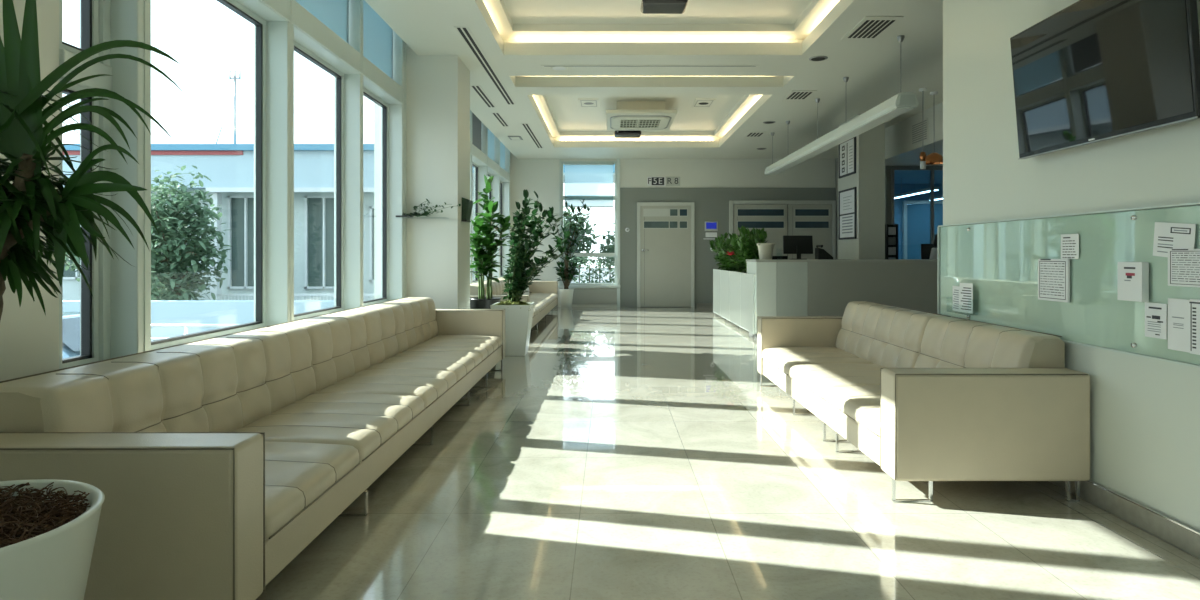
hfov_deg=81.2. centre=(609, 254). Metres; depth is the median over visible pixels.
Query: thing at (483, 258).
potted shrub
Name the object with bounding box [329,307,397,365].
cushion
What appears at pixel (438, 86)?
column
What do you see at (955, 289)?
leaflet
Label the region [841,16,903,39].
ceiling vent
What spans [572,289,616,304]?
trim
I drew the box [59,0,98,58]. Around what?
window
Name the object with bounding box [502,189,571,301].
potted shrub
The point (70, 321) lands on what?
parked car
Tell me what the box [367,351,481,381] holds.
seat cushion
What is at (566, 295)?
plant pot
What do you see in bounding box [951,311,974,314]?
holder
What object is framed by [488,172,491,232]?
window
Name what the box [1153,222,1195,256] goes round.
paper notice
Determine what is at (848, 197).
framed poster
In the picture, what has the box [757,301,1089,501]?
sofa
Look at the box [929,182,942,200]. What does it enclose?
pendant lamp
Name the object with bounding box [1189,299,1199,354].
paper notice
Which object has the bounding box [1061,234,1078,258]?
paper notice
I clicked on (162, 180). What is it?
tree
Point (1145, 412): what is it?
wall
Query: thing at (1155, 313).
paper notice
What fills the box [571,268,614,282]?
ground
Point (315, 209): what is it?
shutter
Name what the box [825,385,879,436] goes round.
seat cushion
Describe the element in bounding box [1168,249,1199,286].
paper notice
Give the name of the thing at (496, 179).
trim
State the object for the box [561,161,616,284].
window
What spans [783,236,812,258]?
computer monitor
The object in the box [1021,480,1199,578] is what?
trim
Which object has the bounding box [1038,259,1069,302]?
framed notice
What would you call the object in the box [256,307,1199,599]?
floor
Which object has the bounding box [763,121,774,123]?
recessed light
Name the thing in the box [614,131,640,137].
ceiling device
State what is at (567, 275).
potted shrub
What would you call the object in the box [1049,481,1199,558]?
baseboard
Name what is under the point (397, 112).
trim
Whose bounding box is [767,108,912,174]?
diffuser
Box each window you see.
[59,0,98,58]
[59,79,98,368]
[151,0,265,349]
[294,40,343,319]
[363,87,388,305]
[472,161,478,282]
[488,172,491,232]
[500,180,502,276]
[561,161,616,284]
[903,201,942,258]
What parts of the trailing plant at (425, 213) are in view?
stem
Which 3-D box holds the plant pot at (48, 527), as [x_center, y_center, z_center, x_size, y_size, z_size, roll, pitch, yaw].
[-1.405,0.874,1.460,0.569,0.652,0.569,0,0,42]
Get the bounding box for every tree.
[65,242,79,281]
[151,165,231,299]
[151,180,200,299]
[563,206,601,268]
[596,223,614,271]
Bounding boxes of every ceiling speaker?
[508,136,522,139]
[578,99,598,106]
[691,99,715,106]
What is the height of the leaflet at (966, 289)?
0.190 m
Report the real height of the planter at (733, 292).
0.925 m
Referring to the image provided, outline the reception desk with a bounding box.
[746,259,937,337]
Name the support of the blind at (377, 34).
attached to the wall at (29, 339)
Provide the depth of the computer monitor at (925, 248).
12.58 m
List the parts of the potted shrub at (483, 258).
stem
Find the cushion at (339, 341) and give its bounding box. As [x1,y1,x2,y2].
[266,313,369,390]
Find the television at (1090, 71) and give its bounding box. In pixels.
[1010,0,1199,159]
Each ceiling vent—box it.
[454,27,515,104]
[470,85,495,106]
[491,112,509,125]
[520,123,543,147]
[744,132,765,136]
[782,90,816,99]
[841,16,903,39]
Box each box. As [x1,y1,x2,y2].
[461,197,472,221]
[1117,262,1148,301]
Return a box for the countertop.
[746,259,937,261]
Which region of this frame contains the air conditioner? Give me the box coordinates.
[606,101,676,130]
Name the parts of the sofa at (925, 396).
leg, armrest, leg, frame, leg, leg, leg, armrest, leg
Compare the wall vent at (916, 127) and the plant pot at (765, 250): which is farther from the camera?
the wall vent at (916, 127)
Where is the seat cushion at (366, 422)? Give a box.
[232,393,424,462]
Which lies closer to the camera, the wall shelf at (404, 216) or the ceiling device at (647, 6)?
the ceiling device at (647, 6)
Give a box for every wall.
[0,0,380,380]
[62,300,333,336]
[510,152,942,306]
[835,158,890,258]
[943,0,1199,530]
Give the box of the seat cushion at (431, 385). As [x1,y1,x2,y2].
[315,369,456,408]
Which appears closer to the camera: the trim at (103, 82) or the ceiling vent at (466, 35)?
the trim at (103, 82)
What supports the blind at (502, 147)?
attached to the wall at (29, 339)
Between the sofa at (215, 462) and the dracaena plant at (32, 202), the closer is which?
the dracaena plant at (32, 202)
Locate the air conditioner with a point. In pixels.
(628, 115)
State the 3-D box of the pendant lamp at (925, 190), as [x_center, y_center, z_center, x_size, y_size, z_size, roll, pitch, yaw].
[6.200,-1.436,14.600,0.120,0.408,2.600,0,0,0]
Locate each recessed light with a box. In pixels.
[551,66,567,70]
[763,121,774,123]
[809,56,827,60]
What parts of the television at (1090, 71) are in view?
trim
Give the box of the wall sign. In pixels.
[647,177,679,185]
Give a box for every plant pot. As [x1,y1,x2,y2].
[0,479,104,599]
[470,297,500,308]
[559,289,573,308]
[757,243,774,258]
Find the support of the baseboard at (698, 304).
attached to the wall at (541, 176)
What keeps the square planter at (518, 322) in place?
on the floor
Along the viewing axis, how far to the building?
25.90 m
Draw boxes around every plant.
[0,0,186,319]
[403,199,460,216]
[709,232,728,270]
[714,230,749,270]
[726,231,766,272]
[737,225,767,271]
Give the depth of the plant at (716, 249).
13.48 m
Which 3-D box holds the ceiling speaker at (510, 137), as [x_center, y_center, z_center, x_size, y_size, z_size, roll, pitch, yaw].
[-1.790,-2.212,13.250,0.240,0.016,0.400,0,0,0]
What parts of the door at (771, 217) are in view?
glazing frame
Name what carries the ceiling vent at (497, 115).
in the ceiling at (517, 37)
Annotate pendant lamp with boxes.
[764,35,918,174]
[894,187,938,198]
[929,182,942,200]
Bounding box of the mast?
[216,71,240,143]
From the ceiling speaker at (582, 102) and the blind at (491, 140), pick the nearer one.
the ceiling speaker at (582, 102)
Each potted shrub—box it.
[470,175,512,298]
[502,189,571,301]
[549,198,590,288]
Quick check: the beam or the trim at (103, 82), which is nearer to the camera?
the trim at (103, 82)
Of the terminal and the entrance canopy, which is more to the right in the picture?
the terminal
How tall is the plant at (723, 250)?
0.772 m
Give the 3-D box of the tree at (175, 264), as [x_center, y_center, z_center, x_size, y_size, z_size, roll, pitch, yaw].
[-12.104,-0.159,19.476,2.773,4.728,2.668,0,0,-3]
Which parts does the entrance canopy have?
post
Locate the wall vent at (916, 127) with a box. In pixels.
[912,117,927,144]
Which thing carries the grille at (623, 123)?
attached to the air conditioner
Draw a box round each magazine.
[888,227,895,234]
[888,237,895,244]
[888,247,895,254]
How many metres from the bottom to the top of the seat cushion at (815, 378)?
0.112 m
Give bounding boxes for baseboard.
[555,303,712,306]
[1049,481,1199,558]
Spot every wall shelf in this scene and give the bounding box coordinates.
[396,215,447,218]
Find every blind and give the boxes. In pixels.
[295,0,348,43]
[363,0,392,78]
[472,112,481,149]
[488,129,494,160]
[500,141,504,169]
[564,163,613,206]
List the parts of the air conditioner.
panel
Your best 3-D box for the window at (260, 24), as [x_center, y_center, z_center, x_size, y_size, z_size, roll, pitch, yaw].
[-2.440,-0.565,4.180,0.060,2.150,1.460,0,0,0]
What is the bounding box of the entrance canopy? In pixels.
[472,164,614,280]
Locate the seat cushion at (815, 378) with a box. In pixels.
[789,363,884,399]
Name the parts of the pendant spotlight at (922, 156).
stem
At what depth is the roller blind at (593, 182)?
16.13 m
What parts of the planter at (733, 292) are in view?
panel, panel, panel, panel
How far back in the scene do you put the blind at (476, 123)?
12.35 m
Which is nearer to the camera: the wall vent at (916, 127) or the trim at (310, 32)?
the trim at (310, 32)
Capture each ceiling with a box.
[365,0,942,158]
[894,170,942,183]
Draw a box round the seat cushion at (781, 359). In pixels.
[762,347,872,375]
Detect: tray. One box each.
[703,232,716,238]
[772,256,786,258]
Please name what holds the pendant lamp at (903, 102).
hanging from the ceiling at (517, 37)
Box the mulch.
[490,299,533,309]
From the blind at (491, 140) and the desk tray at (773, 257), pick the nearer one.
the desk tray at (773, 257)
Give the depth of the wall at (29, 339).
2.96 m
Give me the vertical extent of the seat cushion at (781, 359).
0.112 m
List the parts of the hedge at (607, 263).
stem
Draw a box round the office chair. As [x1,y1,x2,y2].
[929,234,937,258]
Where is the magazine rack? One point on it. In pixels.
(891, 231)
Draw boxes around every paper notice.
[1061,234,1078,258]
[1145,302,1166,339]
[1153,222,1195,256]
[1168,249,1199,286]
[1168,298,1189,352]
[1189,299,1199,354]
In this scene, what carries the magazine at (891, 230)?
on the magazine rack
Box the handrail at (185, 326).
[151,324,238,339]
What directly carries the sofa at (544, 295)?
on the floor
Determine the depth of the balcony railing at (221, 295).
20.47 m
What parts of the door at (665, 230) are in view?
glazing frame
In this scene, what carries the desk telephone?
on the reception desk
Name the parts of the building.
cornice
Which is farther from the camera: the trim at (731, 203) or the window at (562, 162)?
the window at (562, 162)
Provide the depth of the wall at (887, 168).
13.20 m
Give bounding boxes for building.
[62,144,373,300]
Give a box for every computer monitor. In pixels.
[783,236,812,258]
[921,244,937,258]
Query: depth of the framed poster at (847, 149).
11.49 m
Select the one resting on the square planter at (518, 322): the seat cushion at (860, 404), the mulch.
the mulch
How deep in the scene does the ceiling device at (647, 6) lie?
6.57 m
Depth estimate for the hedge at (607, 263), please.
20.41 m
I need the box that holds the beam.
[885,102,942,165]
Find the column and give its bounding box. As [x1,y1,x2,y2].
[407,45,469,308]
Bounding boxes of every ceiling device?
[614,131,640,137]
[641,0,687,13]
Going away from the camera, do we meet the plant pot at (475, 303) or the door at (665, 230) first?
the plant pot at (475, 303)
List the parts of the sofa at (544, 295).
armrest, armrest, frame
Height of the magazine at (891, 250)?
0.140 m
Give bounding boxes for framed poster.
[839,137,855,178]
[839,187,856,239]
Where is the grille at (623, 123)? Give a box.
[620,120,659,126]
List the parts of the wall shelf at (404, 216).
glass shelf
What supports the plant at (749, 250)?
on the planter at (733, 292)
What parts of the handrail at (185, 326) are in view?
post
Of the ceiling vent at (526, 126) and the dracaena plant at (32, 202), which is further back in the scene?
the ceiling vent at (526, 126)
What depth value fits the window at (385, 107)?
7.57 m
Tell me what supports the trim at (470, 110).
attached to the wall at (29, 339)
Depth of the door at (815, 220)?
16.07 m
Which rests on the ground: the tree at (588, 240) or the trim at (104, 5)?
the tree at (588, 240)
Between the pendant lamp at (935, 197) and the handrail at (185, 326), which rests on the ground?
the handrail at (185, 326)
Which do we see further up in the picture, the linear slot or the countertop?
the linear slot
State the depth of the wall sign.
16.14 m
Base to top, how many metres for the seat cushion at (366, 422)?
0.110 m
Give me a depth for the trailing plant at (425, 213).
7.68 m
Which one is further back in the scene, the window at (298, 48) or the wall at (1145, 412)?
the window at (298, 48)
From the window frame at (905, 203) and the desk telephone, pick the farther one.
the window frame at (905, 203)
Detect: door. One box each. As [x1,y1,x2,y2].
[641,206,690,306]
[733,204,786,255]
[788,204,831,258]
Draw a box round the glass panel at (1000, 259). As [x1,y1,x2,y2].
[938,202,1199,367]
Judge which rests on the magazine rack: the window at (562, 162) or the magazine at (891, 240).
the magazine at (891, 240)
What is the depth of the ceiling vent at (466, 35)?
8.02 m
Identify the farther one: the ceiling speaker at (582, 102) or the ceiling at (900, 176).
the ceiling at (900, 176)
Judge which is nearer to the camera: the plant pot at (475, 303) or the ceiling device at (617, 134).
the plant pot at (475, 303)
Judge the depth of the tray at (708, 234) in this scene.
16.07 m
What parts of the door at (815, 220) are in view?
glazing frame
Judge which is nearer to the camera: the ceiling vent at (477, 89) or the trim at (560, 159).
the ceiling vent at (477, 89)
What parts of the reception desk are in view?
panel, panel, panel, panel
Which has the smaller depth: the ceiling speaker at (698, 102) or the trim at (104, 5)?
the trim at (104, 5)
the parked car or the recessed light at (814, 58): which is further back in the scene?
the parked car
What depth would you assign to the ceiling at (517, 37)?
7.99 m
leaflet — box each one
[952,286,959,311]
[960,283,972,313]
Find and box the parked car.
[62,312,153,358]
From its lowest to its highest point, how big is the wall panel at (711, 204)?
2.750 m
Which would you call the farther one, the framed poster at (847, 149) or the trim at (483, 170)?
the trim at (483, 170)
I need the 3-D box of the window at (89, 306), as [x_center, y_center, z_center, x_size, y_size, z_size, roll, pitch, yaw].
[-2.440,-0.130,3.175,0.060,1.280,0.250,0,0,0]
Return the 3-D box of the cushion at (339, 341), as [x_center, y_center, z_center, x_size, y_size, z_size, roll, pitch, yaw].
[-1.929,0.651,4.725,0.343,0.438,0.946,0,0,0]
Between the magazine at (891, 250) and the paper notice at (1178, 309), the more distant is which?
the magazine at (891, 250)
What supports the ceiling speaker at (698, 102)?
attached to the ceiling at (517, 37)
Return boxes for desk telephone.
[815,245,832,258]
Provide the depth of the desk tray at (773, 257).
10.36 m
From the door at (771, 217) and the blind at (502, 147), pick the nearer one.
the blind at (502, 147)
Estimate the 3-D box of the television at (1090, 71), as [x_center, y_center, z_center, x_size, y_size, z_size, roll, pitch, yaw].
[2.268,-0.861,3.265,0.144,0.672,1.170,0,0,0]
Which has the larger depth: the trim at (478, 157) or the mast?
the mast
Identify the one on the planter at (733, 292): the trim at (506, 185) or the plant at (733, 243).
the plant at (733, 243)
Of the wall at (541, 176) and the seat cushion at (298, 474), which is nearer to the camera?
the seat cushion at (298, 474)
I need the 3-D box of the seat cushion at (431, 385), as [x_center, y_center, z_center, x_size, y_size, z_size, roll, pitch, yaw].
[-1.469,0.874,4.640,0.727,0.111,0.876,0,0,0]
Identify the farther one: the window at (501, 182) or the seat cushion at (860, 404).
the window at (501, 182)
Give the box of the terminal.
[703,222,717,238]
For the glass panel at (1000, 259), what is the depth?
3.52 m
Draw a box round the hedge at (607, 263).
[564,252,614,282]
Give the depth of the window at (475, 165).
12.80 m
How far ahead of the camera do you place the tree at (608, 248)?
23.78 m
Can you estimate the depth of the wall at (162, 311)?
18.00 m
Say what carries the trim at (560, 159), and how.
attached to the wall at (541, 176)
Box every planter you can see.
[490,302,533,355]
[713,269,755,337]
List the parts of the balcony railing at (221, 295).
rail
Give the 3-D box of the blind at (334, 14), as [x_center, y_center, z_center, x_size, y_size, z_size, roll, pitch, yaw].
[-2.360,-2.462,5.675,0.040,1.255,1.270,0,0,0]
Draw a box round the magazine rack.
[885,224,897,258]
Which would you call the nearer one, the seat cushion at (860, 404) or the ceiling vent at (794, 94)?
the seat cushion at (860, 404)
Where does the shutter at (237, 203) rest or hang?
hanging from the building
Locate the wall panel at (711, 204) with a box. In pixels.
[620,188,835,306]
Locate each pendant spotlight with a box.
[919,88,926,168]
[926,91,942,164]
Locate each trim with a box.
[59,49,111,90]
[80,0,110,360]
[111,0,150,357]
[236,0,402,103]
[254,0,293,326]
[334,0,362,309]
[381,30,406,300]
[470,110,471,283]
[470,142,509,181]
[474,123,487,280]
[488,135,499,277]
[503,147,509,276]
[558,285,619,287]
[560,159,560,284]
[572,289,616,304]
[617,158,619,306]
[637,202,694,306]
[729,201,835,258]
[891,166,942,243]
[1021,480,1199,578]
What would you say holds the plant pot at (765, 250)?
on the reception desk
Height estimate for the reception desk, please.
1.135 m
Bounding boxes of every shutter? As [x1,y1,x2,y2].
[232,198,253,285]
[308,198,333,285]
[373,209,373,279]
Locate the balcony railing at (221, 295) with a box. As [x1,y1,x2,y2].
[217,294,373,300]
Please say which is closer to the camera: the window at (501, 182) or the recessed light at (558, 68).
the recessed light at (558, 68)
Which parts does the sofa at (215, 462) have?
armrest, leg, frame, leg, leg, armrest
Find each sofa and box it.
[0,297,504,599]
[470,276,557,329]
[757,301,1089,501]
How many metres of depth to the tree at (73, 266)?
22.08 m
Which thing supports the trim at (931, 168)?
attached to the wall at (887, 168)
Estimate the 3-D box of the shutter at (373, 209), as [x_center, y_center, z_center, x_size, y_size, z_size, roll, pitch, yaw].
[-8.150,-0.400,26.055,1.340,2.640,0.050,0,0,0]
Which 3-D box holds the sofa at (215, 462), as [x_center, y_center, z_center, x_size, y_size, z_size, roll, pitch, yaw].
[-1.603,0.816,4.750,0.995,0.768,5.363,0,0,0]
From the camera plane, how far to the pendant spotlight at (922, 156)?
9.33 m
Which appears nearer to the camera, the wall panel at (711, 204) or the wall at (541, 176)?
the wall panel at (711, 204)
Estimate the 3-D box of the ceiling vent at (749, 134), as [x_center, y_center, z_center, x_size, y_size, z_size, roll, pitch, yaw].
[2.660,-2.212,12.840,0.320,0.015,0.500,0,0,0]
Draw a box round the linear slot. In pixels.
[541,65,759,66]
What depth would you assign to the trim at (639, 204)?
16.05 m
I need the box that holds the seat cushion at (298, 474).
[265,441,359,540]
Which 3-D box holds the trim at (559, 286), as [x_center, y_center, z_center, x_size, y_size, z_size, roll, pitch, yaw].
[-0.480,0.730,16.125,1.440,0.060,0.090,0,0,0]

